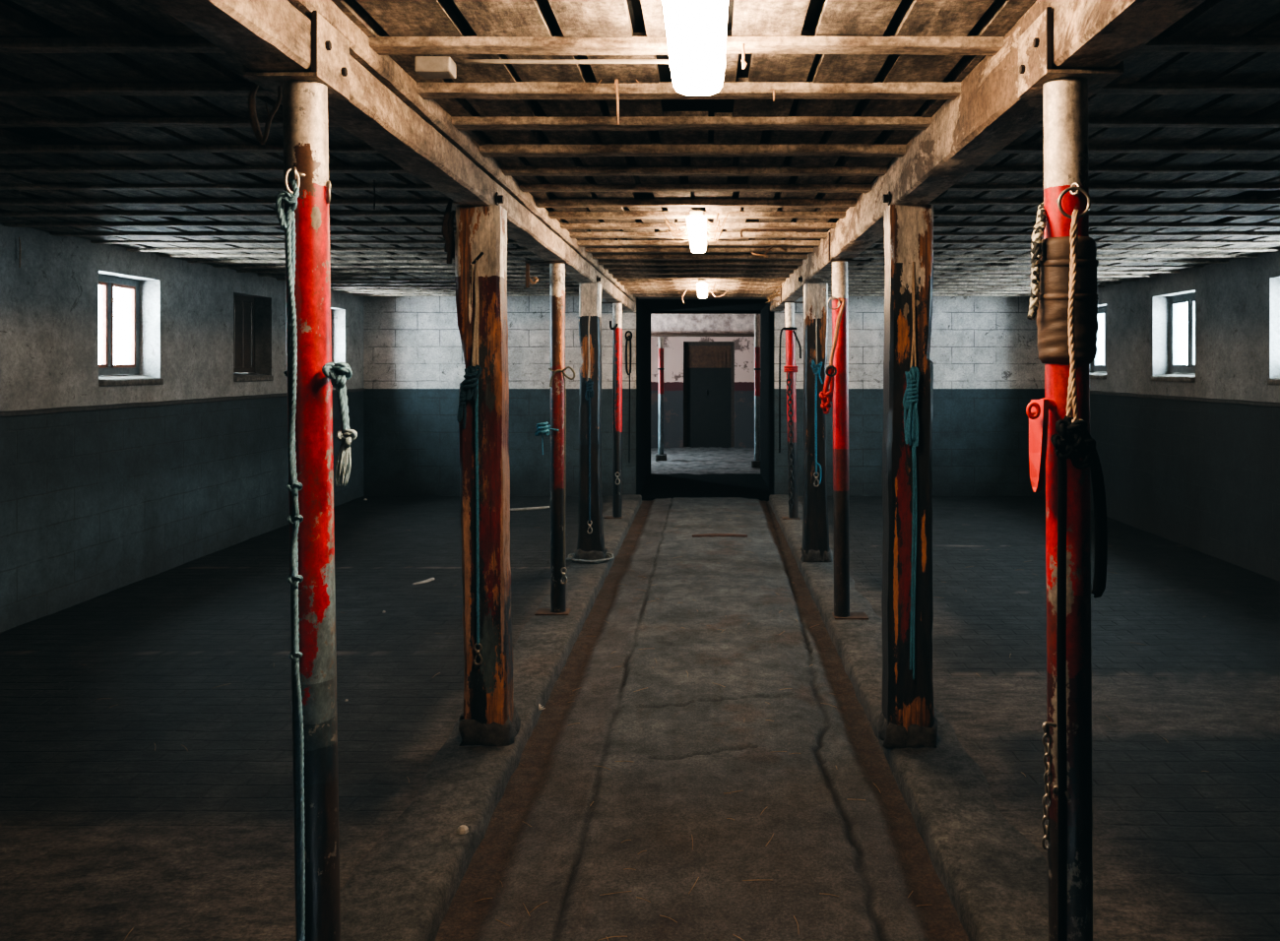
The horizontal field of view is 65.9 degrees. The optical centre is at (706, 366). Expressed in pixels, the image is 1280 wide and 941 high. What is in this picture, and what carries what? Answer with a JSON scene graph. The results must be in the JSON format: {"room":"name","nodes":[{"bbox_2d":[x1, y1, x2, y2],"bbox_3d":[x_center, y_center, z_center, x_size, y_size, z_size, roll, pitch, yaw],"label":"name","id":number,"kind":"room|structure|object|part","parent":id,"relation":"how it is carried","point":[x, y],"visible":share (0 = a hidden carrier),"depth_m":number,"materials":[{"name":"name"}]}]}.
{"room":"stable barn interior","nodes":[
{"label":"stable barn interior","id":0,"kind":"room"},
{"bbox_2d":[0,222,363,633],"bbox_3d":[-4.160,0.336,4.750,0.300,2.548,13.500,0,0,0],"label":"wall","id":1,"kind":"structure","parent":0,"point":[94,504],"depth_m":6.88,"materials":[{"name":"paint"}]},
{"bbox_2d":[98,274,163,386],"bbox_3d":[-4.100,-0.247,6.855,0.241,0.765,0.730,0,0,0],"label":"window","id":2,"kind":"structure","parent":1,"relation":"in","point":[110,374],"depth_m":6.89,"materials":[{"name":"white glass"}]},
{"bbox_3d":[-4.169,-0.285,6.686,0.024,0.590,0.293,0,0,0],"label":"sash","id":3,"kind":"part","parent":2,"relation":"part of","materials":[{"name":"glass"}]},
{"bbox_3d":[-4.185,-0.285,6.855,0.050,0.690,0.730,0,0,0],"label":"frame","id":4,"kind":"part","parent":2,"relation":"part of","materials":[{"name":"grey wood"}]},
{"bbox_3d":[-4.169,-0.285,7.024,0.024,0.590,0.293,0,0,0],"label":"sash","id":5,"kind":"part","parent":2,"relation":"part of","materials":[{"name":"glass"}]},
{"bbox_3d":[-4.100,0.097,6.855,0.241,0.076,0.726,0,0,0],"label":"sill","id":6,"kind":"part","parent":2,"relation":"part of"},
{"bbox_2d":[0,387,365,417],"bbox_3d":[-4.000,0.275,4.750,0.021,0.040,13.500,0,0,0],"label":"trim","id":7,"kind":"structure","parent":1,"relation":"attached to","point":[9,414],"depth_m":6.86,"materials":[{"name":"grey paint"}]},
{"bbox_2d":[233,294,273,382],"bbox_3d":[-4.100,-0.247,8.705,0.240,0.765,0.730,0,0,0],"label":"window","id":8,"kind":"structure","parent":1,"relation":"in","point":[243,306],"depth_m":8.85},
{"bbox_3d":[-4.185,-0.285,8.705,0.050,0.690,0.730,0,0,0],"label":"frame","id":9,"kind":"part","parent":8,"relation":"part of","materials":[{"name":"black wood"}]},
{"bbox_3d":[-4.100,0.097,8.705,0.240,0.076,0.726,0,0,0],"label":"sill","id":10,"kind":"part","parent":8,"relation":"part of","materials":[{"name":"grey concrete"}]},
{"bbox_2d":[0,495,612,940],"bbox_3d":[-2.495,1.516,4.750,3.030,0.012,13.500,0,0,0],"label":"floor","id":11,"kind":"structure","parent":0,"point":[104,834],"depth_m":4.19,"materials":[{"name":"concrete"}]},
{"bbox_2d":[412,577,434,584],"bbox_3d":[-1.980,1.510,6.910,0.063,0.008,0.211,0,0,22],"label":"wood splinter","id":12,"kind":"object","parent":11,"relation":"on","point":[430,579],"visible":1,"depth_m":6.89,"materials":[{"name":"beige wood"}]},
{"bbox_2d":[510,506,549,511],"bbox_3d":[-1.896,1.504,10.394,0.490,0.020,0.070,0,0,-24],"label":"stick","id":13,"kind":"object","parent":11,"relation":"on","point":[544,507],"visible":0.85,"depth_m":10.38,"materials":[{"name":"beige wood"}]},
{"bbox_2d":[0,0,1279,297],"bbox_3d":[0.010,-0.818,4.605,8.040,0.072,13.269,0,0,0],"label":"ceiling","id":14,"kind":"structure","parent":0,"point":[80,18],"depth_m":3.63,"materials":[{"name":"brown wood"}]},
{"bbox_2d":[415,56,668,78],"bbox_3d":[-0.412,-0.765,2.525,0.655,0.041,0.070,0,0,0],"label":"conduit","id":15,"kind":"object","parent":14,"relation":"attached to","point":[426,67],"visible":0.98,"depth_m":2.52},
{"bbox_2d":[597,79,639,124],"bbox_3d":[-0.250,-0.771,2.800,0.121,0.164,0.008,0,0,0],"label":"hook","id":16,"kind":"object","parent":14,"relation":"hanging from","point":[615,81],"visible":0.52,"depth_m":2.80,"materials":[{"name":"beige wood"}]},
{"bbox_2d":[686,210,706,253],"bbox_3d":[-0.053,-0.743,5.530,0.106,0.086,1.200,0,0,0],"label":"ceiling lamp","id":17,"kind":"object","parent":14,"relation":"attached to","point":[696,222],"visible":1,"depth_m":5.11,"materials":[{"name":"white plastic"}]},
{"bbox_2d":[661,211,727,242],"bbox_3d":[-0.063,-0.754,5.457,0.351,0.095,0.697,0,0,0],"label":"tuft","id":18,"kind":"object","parent":17,"relation":"attached to","point":[665,220],"visible":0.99,"depth_m":5.40,"materials":[{"name":"beige plant"}]},
{"bbox_2d":[696,280,707,298],"bbox_3d":[-0.045,-0.743,9.550,0.106,0.086,1.200,0,0,0],"label":"ceiling lamp","id":19,"kind":"object","parent":14,"relation":"attached to","point":[702,291],"visible":1,"depth_m":9.03,"materials":[{"name":"white plastic"}]},
{"bbox_2d":[697,283,706,298],"bbox_3d":[-0.045,-0.726,9.550,0.098,0.052,1.200,0,0,0],"label":"diffuser","id":20,"kind":"object","parent":19,"relation":"attached to","point":[701,288],"depth_m":9.15,"materials":[{"name":"white plastic"}]},
{"bbox_2d":[687,279,718,293],"bbox_3d":[-0.031,-0.754,9.440,0.312,0.095,0.595,0,0,0],"label":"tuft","id":21,"kind":"object","parent":19,"relation":"attached to","point":[689,280],"visible":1,"depth_m":9.46,"materials":[{"name":"beige plant"}]},
{"bbox_2d":[741,43,747,69],"bbox_3d":[0.091,-0.762,2.420,0.016,0.064,0.010,0,0,0],"label":"cobweb","id":22,"kind":"object","parent":14,"relation":"hanging from","point":[743,63],"visible":1,"depth_m":2.42},
{"bbox_2d":[751,246,786,257],"bbox_3d":[0.389,-0.767,6.655,0.169,0.111,0.408,0,0,27],"label":"cobweb","id":23,"kind":"object","parent":14,"relation":"attached to","point":[772,247],"visible":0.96,"depth_m":6.57},
{"bbox_2d":[739,228,815,237],"bbox_3d":[0.404,-0.763,5.640,0.432,0.050,0.014,0,0,0],"label":"conduit","id":24,"kind":"object","parent":14,"relation":"attached to","point":[743,229],"visible":1,"depth_m":5.63,"materials":[{"name":"metal"}]},
{"bbox_2d":[769,0,1205,312],"bbox_3d":[0.805,-0.725,4.750,0.148,0.186,13.500,0,0,0],"label":"ceiling beam","id":25,"kind":"structure","parent":14,"relation":"attached to","point":[988,114],"depth_m":2.67,"materials":[{"name":"brown wood"}]},
{"bbox_2d":[765,285,781,307],"bbox_3d":[0.660,-0.693,9.922,0.167,0.194,0.615,0,0,0],"label":"tuft","id":26,"kind":"object","parent":25,"relation":"attached to","point":[775,295],"visible":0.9,"depth_m":9.79,"materials":[{"name":"brown plant"}]},
{"bbox_3d":[-0.058,-0.805,2.084,1.585,0.027,0.092,0,0,0],"label":"ceiling","id":27,"kind":"structure","parent":14,"relation":"attached to","visible":0},
{"bbox_2d":[662,0,728,95],"bbox_3d":[-0.023,-0.738,2.130,0.140,0.096,0.820,0,0,0],"label":"ceiling lamp","id":28,"kind":"object","parent":27,"relation":"attached to","point":[696,30],"visible":1,"depth_m":2.12,"materials":[{"name":"white plastic"}]},
{"bbox_2d":[435,447,969,940],"bbox_3d":[0.000,1.577,10.050,4.800,0.067,18.100,0,0,0],"label":"floor","id":29,"kind":"structure","parent":0,"point":[687,742],"depth_m":3.74,"materials":[{"name":"concrete"}]},
{"bbox_2d":[339,494,641,940],"bbox_3d":[-0.927,1.544,4.750,0.364,0.093,13.500,0,0,0],"label":"kerb","id":30,"kind":"object","parent":29,"relation":"on","point":[404,888],"visible":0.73,"depth_m":3.35,"materials":[{"name":"concrete"}]},
{"bbox_2d":[243,10,349,940],"bbox_3d":[-0.894,0.370,2.208,0.206,2.264,0.205,0,0,0],"label":"steel pole","id":31,"kind":"object","parent":30,"relation":"on","point":[305,96],"visible":0.91,"depth_m":2.15,"materials":[{"name":"metal"}]},
{"bbox_2d":[248,83,281,144],"bbox_3d":[-0.988,-0.566,2.200,0.073,0.143,0.017,0,0,0],"label":"cobweb","id":32,"kind":"object","parent":31,"relation":"hanging from","point":[262,140],"visible":0.94,"depth_m":2.20},
{"bbox_2d":[275,177,305,940],"bbox_3d":[-0.898,0.509,2.126,0.060,1.836,0.033,0,0,-5],"label":"lead rope","id":33,"kind":"object","parent":31,"relation":"hanging from","point":[290,200],"visible":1,"depth_m":2.12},
{"bbox_2d":[283,361,357,487],"bbox_3d":[-0.846,0.127,2.189,0.187,0.274,0.085,0,0,29],"label":"rope","id":34,"kind":"object","parent":31,"relation":"attached to","point":[339,373],"visible":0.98,"depth_m":2.14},
{"bbox_2d":[456,825,468,834],"bbox_3d":[-0.785,1.491,3.171,0.038,0.018,0.039,0,0,0],"label":"chip","id":35,"kind":"object","parent":30,"relation":"on","point":[463,829],"visible":1,"depth_m":3.16,"materials":[{"name":"beige stone"}]},
{"bbox_2d":[454,192,520,746],"bbox_3d":[-0.884,0.404,3.967,0.237,2.205,0.219,0,0,0],"label":"timber post","id":36,"kind":"object","parent":30,"relation":"on","point":[491,718],"visible":0.98,"depth_m":3.90,"materials":[{"name":"paint"}]},
{"bbox_2d":[144,0,634,312],"bbox_3d":[-0.918,-0.686,4.750,0.141,0.110,13.500,0,0,0],"label":"ceiling beam","id":37,"kind":"structure","parent":36,"relation":"on","point":[264,35],"depth_m":2.60,"materials":[{"name":"brown wood"}]},
{"bbox_2d":[441,198,454,263],"bbox_3d":[-1.045,-0.550,3.981,0.055,0.274,0.029,0,0,0],"label":"cobweb","id":38,"kind":"object","parent":36,"relation":"hanging from","point":[447,230],"visible":0.96,"depth_m":3.97},
{"bbox_2d":[456,364,482,665],"bbox_3d":[-0.927,0.586,3.865,0.083,1.185,0.074,0,0,38],"label":"lead rope","id":39,"kind":"object","parent":36,"relation":"attached to","point":[470,386],"visible":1,"depth_m":3.87,"materials":[{"name":"fabric"}]},
{"bbox_2d":[470,259,479,371],"bbox_3d":[-0.912,-0.187,3.877,0.030,0.468,0.036,0,0,-21],"label":"cord","id":40,"kind":"object","parent":36,"relation":"hanging from","point":[475,351],"visible":1,"depth_m":3.88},
{"bbox_2d":[525,261,571,615],"bbox_3d":[-0.966,0.435,6.000,0.259,2.134,0.140,0,0,0],"label":"steel pole","id":41,"kind":"object","parent":30,"relation":"on","point":[556,269],"visible":0.99,"depth_m":5.96,"materials":[{"name":"metal"}]},
{"bbox_2d":[529,276,538,284],"bbox_3d":[-1.059,-0.521,6.001,0.072,0.052,0.019,0,0,0],"label":"cobweb","id":42,"kind":"object","parent":41,"relation":"hanging from","point":[534,278],"visible":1,"depth_m":5.99},
{"bbox_2d":[534,421,559,454],"bbox_3d":[-0.967,0.436,5.945,0.147,0.202,0.066,0,0,0],"label":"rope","id":43,"kind":"object","parent":41,"relation":"attached to","point":[543,427],"visible":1,"depth_m":5.94,"materials":[{"name":"teal fabric"}]},
{"bbox_3d":[-0.973,-0.628,6.000,0.245,0.008,0.120,0,0,0],"label":"cap plate","id":44,"kind":"part","parent":41,"relation":"part of","materials":[{"name":"metal"}]},
{"bbox_3d":[-0.936,1.497,6.000,0.200,0.010,0.140,0,0,0],"label":"plate","id":45,"kind":"part","parent":41,"relation":"part of","materials":[{"name":"metal"}]},
{"bbox_2d":[548,366,575,584],"bbox_3d":[-0.879,0.660,5.992,0.174,1.320,0.127,0,0,0],"label":"cord","id":46,"kind":"object","parent":41,"relation":"attached to","point":[565,368],"visible":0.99,"depth_m":5.94,"materials":[{"name":"fabric"}]},
{"bbox_2d":[549,552,614,564],"bbox_3d":[-0.938,1.479,7.634,0.463,0.048,0.358,0,0,14],"label":"rope coil","id":47,"kind":"object","parent":30,"relation":"on","point":[610,555],"visible":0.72,"depth_m":7.49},
{"bbox_2d":[575,275,607,560],"bbox_3d":[-0.895,0.404,7.623,0.246,2.203,0.190,0,0,0],"label":"timber post","id":48,"kind":"object","parent":30,"relation":"on","point":[591,546],"visible":0.95,"depth_m":7.54,"materials":[{"name":"black wood"}]},
{"bbox_2d":[584,378,593,533],"bbox_3d":[-0.893,0.685,7.499,0.054,1.193,0.057,0,0,31],"label":"lead rope","id":49,"kind":"object","parent":48,"relation":"attached to","point":[589,384],"visible":1,"depth_m":7.51,"materials":[{"name":"fabric"}]},
{"bbox_2d":[587,313,590,380],"bbox_3d":[-0.900,-0.143,7.514,0.019,0.528,0.026,0,0,23],"label":"cord","id":50,"kind":"object","parent":48,"relation":"hanging from","point":[589,365],"visible":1,"depth_m":7.52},
{"bbox_2d":[601,302,623,518],"bbox_3d":[-0.966,0.435,9.750,0.258,2.134,0.140,0,0,0],"label":"steel pole","id":51,"kind":"object","parent":30,"relation":"on","point":[616,306],"visible":0.98,"depth_m":9.71,"materials":[{"name":"metal"}]},
{"bbox_3d":[-0.922,1.497,9.750,0.170,0.010,0.140,0,0,0],"label":"plate","id":52,"kind":"part","parent":51,"relation":"part of","materials":[{"name":"metal"}]},
{"bbox_2d":[609,320,620,494],"bbox_3d":[-0.908,0.407,9.678,0.094,1.707,0.079,0,0,-19],"label":"lead rope","id":53,"kind":"object","parent":51,"relation":"hanging from","point":[616,325],"visible":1,"depth_m":9.67,"materials":[{"name":"fabric"}]},
{"bbox_2d":[655,336,666,461],"bbox_3d":[-0.758,0.550,16.300,0.180,2.060,0.180,0,0,0],"label":"steel pole","id":54,"kind":"object","parent":29,"relation":"on","point":[661,456],"visible":0.93,"depth_m":16.26,"materials":[{"name":"metal"}]},
{"bbox_2d":[692,533,747,537],"bbox_3d":[0.116,1.541,8.970,0.509,0.022,0.129,0,0,0],"label":"rubble","id":55,"kind":"object","parent":29,"relation":"on","point":[703,535],"visible":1,"depth_m":8.93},
{"bbox_2d":[751,314,760,468],"bbox_3d":[0.775,0.220,15.200,0.180,2.720,0.180,0,0,0],"label":"steel pole","id":56,"kind":"object","parent":29,"relation":"on","point":[756,463],"visible":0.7,"depth_m":15.16,"materials":[{"name":"metal"}]},
{"bbox_2d":[768,494,1048,940],"bbox_3d":[0.900,1.544,4.750,0.374,0.093,13.500,0,0,0],"label":"kerb","id":57,"kind":"object","parent":29,"relation":"on","point":[994,878],"visible":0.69,"depth_m":3.35,"materials":[{"name":"concrete"}]},
{"bbox_2d":[780,287,803,519],"bbox_3d":[0.849,0.353,9.700,0.252,2.298,0.140,0,0,0],"label":"steel pole","id":58,"kind":"object","parent":57,"relation":"on","point":[789,305],"visible":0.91,"depth_m":9.66,"materials":[{"name":"metal"}]},
{"bbox_2d":[778,326,801,452],"bbox_3d":[0.814,0.233,9.695,0.222,1.234,0.150,0,0,0],"label":"cord","id":59,"kind":"object","parent":58,"relation":"attached to","point":[785,328],"visible":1,"depth_m":9.63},
{"bbox_2d":[783,366,797,511],"bbox_3d":[0.817,0.712,9.688,0.140,1.431,0.171,0,0,39],"label":"chain","id":60,"kind":"object","parent":58,"relation":"hanging from","point":[786,368],"visible":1,"depth_m":9.61,"materials":[{"name":"metal"}]},
{"bbox_3d":[0.829,1.497,9.700,0.170,0.010,0.140,0,0,0],"label":"plate","id":61,"kind":"part","parent":58,"relation":"part of","materials":[{"name":"metal"}]},
{"bbox_3d":[0.855,-0.628,9.700,0.240,0.008,0.120,0,0,0],"label":"cap plate","id":62,"kind":"part","parent":58,"relation":"part of","materials":[{"name":"metal"}]},
{"bbox_2d":[798,275,832,563],"bbox_3d":[0.835,0.408,7.623,0.261,2.212,0.193,0,0,0],"label":"timber post","id":63,"kind":"object","parent":57,"relation":"on","point":[815,532],"visible":0.95,"depth_m":7.54,"materials":[{"name":"black wood"}]},
{"bbox_2d":[815,301,817,364],"bbox_3d":[0.837,-0.248,7.515,0.016,0.497,0.023,0,0,0],"label":"cord","id":64,"kind":"object","parent":63,"relation":"hanging from","point":[816,301],"visible":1,"depth_m":7.51,"materials":[{"name":"grey fabric"}]},
{"bbox_2d":[810,359,823,487],"bbox_3d":[0.838,0.435,7.500,0.097,0.974,0.051,0,0,0],"label":"lead rope","id":65,"kind":"object","parent":63,"relation":"attached to","point":[816,369],"visible":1,"depth_m":7.50,"materials":[{"name":"fabric"}]},
{"bbox_2d":[827,232,871,620],"bbox_3d":[0.845,0.353,5.893,0.260,2.298,0.154,0,0,0],"label":"steel pole","id":66,"kind":"object","parent":57,"relation":"on","point":[841,496],"visible":0.96,"depth_m":5.86,"materials":[{"name":"metal"}]},
{"bbox_2d":[829,298,845,368],"bbox_3d":[0.770,-0.184,5.818,0.098,0.441,0.042,0,0,0],"label":"cord","id":67,"kind":"object","parent":66,"relation":"hanging from","point":[842,300],"visible":1,"depth_m":5.80,"materials":[{"name":"beige fabric"}]},
{"bbox_2d":[819,365,836,414],"bbox_3d":[0.713,0.139,5.800,0.108,0.289,0.055,0,0,0],"label":"halter","id":68,"kind":"object","parent":67,"relation":"hanging from","point":[826,397],"visible":1,"depth_m":5.80,"materials":[{"name":"fabric"}]},
{"bbox_3d":[0.855,-0.628,5.900,0.240,0.008,0.120,0,0,0],"label":"cap plate","id":69,"kind":"part","parent":66,"relation":"part of","materials":[{"name":"metal"}]},
{"bbox_3d":[0.858,1.497,5.900,0.200,0.010,0.140,0,0,0],"label":"plate","id":70,"kind":"part","parent":66,"relation":"part of","materials":[{"name":"metal"}]},
{"bbox_2d":[878,192,937,749],"bbox_3d":[0.809,0.404,3.957,0.237,2.203,0.190,0,0,0],"label":"timber post","id":71,"kind":"object","parent":57,"relation":"on","point":[907,720],"visible":0.98,"depth_m":3.88,"materials":[{"name":"paint"}]},
{"bbox_2d":[909,261,916,368],"bbox_3d":[0.807,-0.197,3.861,0.026,0.426,0.031,0,0,0],"label":"cord","id":72,"kind":"object","parent":71,"relation":"hanging from","point":[913,352],"visible":1,"depth_m":3.86,"materials":[{"name":"brown fabric"}]},
{"bbox_2d":[902,366,920,679],"bbox_3d":[0.802,0.613,3.836,0.062,1.226,0.063,0,0,40],"label":"lead rope","id":73,"kind":"object","parent":72,"relation":"hanging from","point":[911,421],"visible":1,"depth_m":3.85,"materials":[{"name":"teal fabric"}]},
{"bbox_2d":[1018,6,1123,940],"bbox_3d":[0.801,0.370,2.189,0.172,2.264,0.202,0,0,0],"label":"steel pole","id":74,"kind":"object","parent":57,"relation":"on","point":[1065,93],"visible":0.74,"depth_m":2.13,"materials":[{"name":"metal"}]},
{"bbox_2d":[1026,202,1046,319],"bbox_3d":[0.744,-0.237,2.179,0.035,0.274,0.112,0,0,41],"label":"lead rope","id":75,"kind":"object","parent":74,"relation":"hanging from","point":[1039,227],"visible":0.95,"depth_m":2.14,"materials":[{"name":"beige fabric"}]},
{"bbox_2d":[1025,397,1056,492],"bbox_3d":[0.715,0.172,2.126,0.050,0.207,0.099,0,0,41],"label":"latch","id":76,"kind":"object","parent":74,"relation":"attached to","point":[1037,411],"visible":1,"depth_m":2.11,"materials":[{"name":"red metal"}]},
{"bbox_3d":[0.716,0.173,2.129,0.032,0.204,0.058,0,0,0],"label":"plate","id":77,"kind":"part","parent":76,"relation":"part of","materials":[{"name":"red metal"}]},
{"bbox_3d":[0.736,0.082,2.139,0.052,0.027,0.024,0,0,-35],"label":"arm","id":78,"kind":"part","parent":76,"relation":"part of","materials":[{"name":"red metal"}]},
{"bbox_2d":[1041,721,1056,849],"bbox_3d":[0.738,0.904,2.125,0.026,0.275,0.034,0,0,39],"label":"chain","id":79,"kind":"object","parent":74,"relation":"hanging from","point":[1046,726],"visible":1,"depth_m":2.12,"materials":[{"name":"metal"}]},
{"bbox_2d":[1052,785,1071,800],"bbox_3d":[0.757,0.910,2.110,0.023,0.026,0.045,0,0,-27],"label":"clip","id":80,"kind":"object","parent":74,"relation":"attached to","point":[1055,789],"visible":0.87,"depth_m":2.11,"materials":[{"name":"metal"}]},
{"bbox_2d":[1036,236,1098,363],"bbox_3d":[0.793,-0.143,2.170,0.131,0.273,0.130,0,0,-5],"label":"pad","id":81,"kind":"object","parent":74,"relation":"attached to","point":[1053,310],"visible":0.78,"depth_m":2.12,"materials":[{"name":"brown leather"}]},
{"bbox_2d":[1066,209,1083,423],"bbox_3d":[0.781,-0.098,2.088,0.036,0.468,0.030,0,0,0],"label":"cord","id":82,"kind":"object","parent":74,"relation":"hanging from","point":[1071,390],"visible":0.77,"depth_m":2.08,"materials":[{"name":"beige fabric"}]},
{"bbox_2d":[1050,415,1107,940],"bbox_3d":[0.801,0.668,2.089,0.151,1.127,0.056,0,0,-19],"label":"rope","id":83,"kind":"object","parent":74,"relation":"attached to","point":[1073,441],"visible":1,"depth_m":2.10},
{"bbox_2d":[650,336,754,448],"bbox_3d":[0.000,0.235,16.600,5.200,2.750,4.900,0,0,0],"label":"wall","id":84,"kind":"structure","parent":0,"point":[672,346],"depth_m":18.80,"materials":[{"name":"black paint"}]},
{"bbox_2d":[683,341,734,447],"bbox_3d":[0.038,0.260,19.000,1.177,2.800,0.200,0,0,0],"label":"door","id":85,"kind":"structure","parent":84,"relation":"in","point":[708,366],"depth_m":18.94,"materials":[{"name":"wood"}]},
{"bbox_3d":[0.038,0.260,19.020,1.177,2.800,0.160,0,0,0],"label":"panel","id":86,"kind":"part","parent":85,"relation":"part of","materials":[{"name":"black wood"}]},
{"bbox_2d":[363,296,1045,496],"bbox_3d":[0.010,0.336,11.650,8.640,2.548,0.300,0,0,0],"label":"wall","id":87,"kind":"structure","parent":0,"point":[988,367],"depth_m":11.50,"materials":[{"name":"paint"}]},
{"bbox_2d":[625,330,632,462],"bbox_3d":[-0.913,0.356,11.485,0.091,1.541,0.033,0,0,0],"label":"rope","id":88,"kind":"object","parent":87,"relation":"hanging from","point":[629,337],"visible":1,"depth_m":11.48,"materials":[{"name":"fabric"}]},
{"bbox_2d":[639,299,769,314],"bbox_3d":[-0.019,-0.833,13.075,1.592,0.135,2.550,0,0,0],"label":"ceiling","id":89,"kind":"structure","parent":0,"point":[656,306],"depth_m":13.22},
{"bbox_2d":[636,297,773,494],"bbox_3d":[-0.019,0.285,12.922,2.092,2.650,2.856,0,0,0],"label":"wall","id":90,"kind":"structure","parent":0,"point":[643,314],"depth_m":12.84,"materials":[{"name":"black paint"}]},
{"bbox_2d":[797,496,1279,940],"bbox_3d":[2.495,1.516,4.750,3.070,0.013,13.500,0,0,0],"label":"floor","id":91,"kind":"structure","parent":0,"point":[1182,852],"depth_m":4.50,"materials":[{"name":"concrete"}]},
{"bbox_2d":[1089,251,1279,581],"bbox_3d":[4.180,0.336,4.750,0.300,2.548,13.500,0,0,0],"label":"wall","id":92,"kind":"structure","parent":0,"point":[1204,478],"depth_m":8.04,"materials":[{"name":"paint"}]},
{"bbox_2d":[1089,306,1106,380],"bbox_3d":[4.121,-0.247,10.300,0.238,0.765,0.760,0,0,0],"label":"window","id":93,"kind":"structure","parent":92,"relation":"in","point":[1099,371],"depth_m":10.38,"materials":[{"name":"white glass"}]},
{"bbox_3d":[4.121,0.097,10.300,0.238,0.076,0.756,0,0,0],"label":"sill","id":94,"kind":"part","parent":93,"relation":"part of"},
{"bbox_3d":[4.189,-0.285,10.476,0.024,0.590,0.308,0,0,0],"label":"sash","id":95,"kind":"part","parent":93,"relation":"part of","materials":[{"name":"white glass"}]},
{"bbox_2d":[1150,292,1195,383],"bbox_3d":[4.121,-0.247,8.515,0.237,0.765,0.770,0,0,0],"label":"window","id":96,"kind":"structure","parent":92,"relation":"in","point":[1178,373],"depth_m":8.59,"materials":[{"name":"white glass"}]},
{"bbox_3d":[4.121,0.097,8.515,0.237,0.076,0.766,0,0,0],"label":"sill","id":97,"kind":"part","parent":96,"relation":"part of","materials":[{"name":"grey concrete"}]},
{"bbox_3d":[4.189,-0.285,8.694,0.024,0.590,0.313,0,0,0],"label":"sash","id":98,"kind":"part","parent":96,"relation":"part of","materials":[{"name":"white glass"}]},
{"bbox_3d":[4.205,-0.285,8.515,0.050,0.690,0.770,0,0,0],"label":"frame","id":99,"kind":"part","parent":96,"relation":"part of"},
{"bbox_3d":[4.189,-0.285,8.336,0.024,0.590,0.313,0,0,0],"label":"sash","id":100,"kind":"part","parent":96,"relation":"part of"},
{"bbox_2d":[1089,390,1279,407],"bbox_3d":[4.019,0.275,4.750,0.021,0.040,13.500,0,0,0],"label":"trim","id":101,"kind":"structure","parent":92,"relation":"attached to","point":[1176,398],"depth_m":8.12,"materials":[{"name":"grey paint"}]},
{"bbox_2d":[1267,377,1279,385],"bbox_3d":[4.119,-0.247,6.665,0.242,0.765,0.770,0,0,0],"label":"window sill","id":102,"kind":"structure","parent":92,"relation":"in","point":[1276,380],"depth_m":6.97,"materials":[{"name":"grey concrete"}]},
{"bbox_3d":[0.000,-1.190,16.600,5.200,0.100,4.900,0,0,0],"label":"ceiling","id":103,"kind":"structure","parent":0,"visible":0},
{"bbox_2d":[650,314,754,333],"bbox_3d":[0.000,-0.833,17.500,4.800,0.615,0.200,0,0,0],"label":"ceiling beam","id":104,"kind":"structure","parent":103,"relation":"attached to","point":[660,323],"depth_m":17.40,"materials":[{"name":"white paint"}]},
{"bbox_2d":[650,333,754,336],"bbox_3d":[0.000,-0.550,17.360,4.760,0.069,0.059,0,0,0],"label":"pipe","id":105,"kind":"object","parent":104,"relation":"attached to","point":[652,335],"visible":0.33,"depth_m":17.34,"materials":[{"name":"metal"}]},
{"bbox_3d":[-0.923,-0.746,4.750,0.111,0.022,13.500,0,0,0],"label":"ceiling beam","id":106,"kind":"structure","parent":0,"visible":0},
{"bbox_2d":[287,0,635,301],"bbox_3d":[-0.911,-0.785,4.750,0.155,0.065,13.500,0,0,0],"label":"ceiling beam","id":107,"kind":"structure","parent":106,"relation":"on","point":[383,68],"depth_m":2.96,"materials":[{"name":"brown wood"}]}
]}

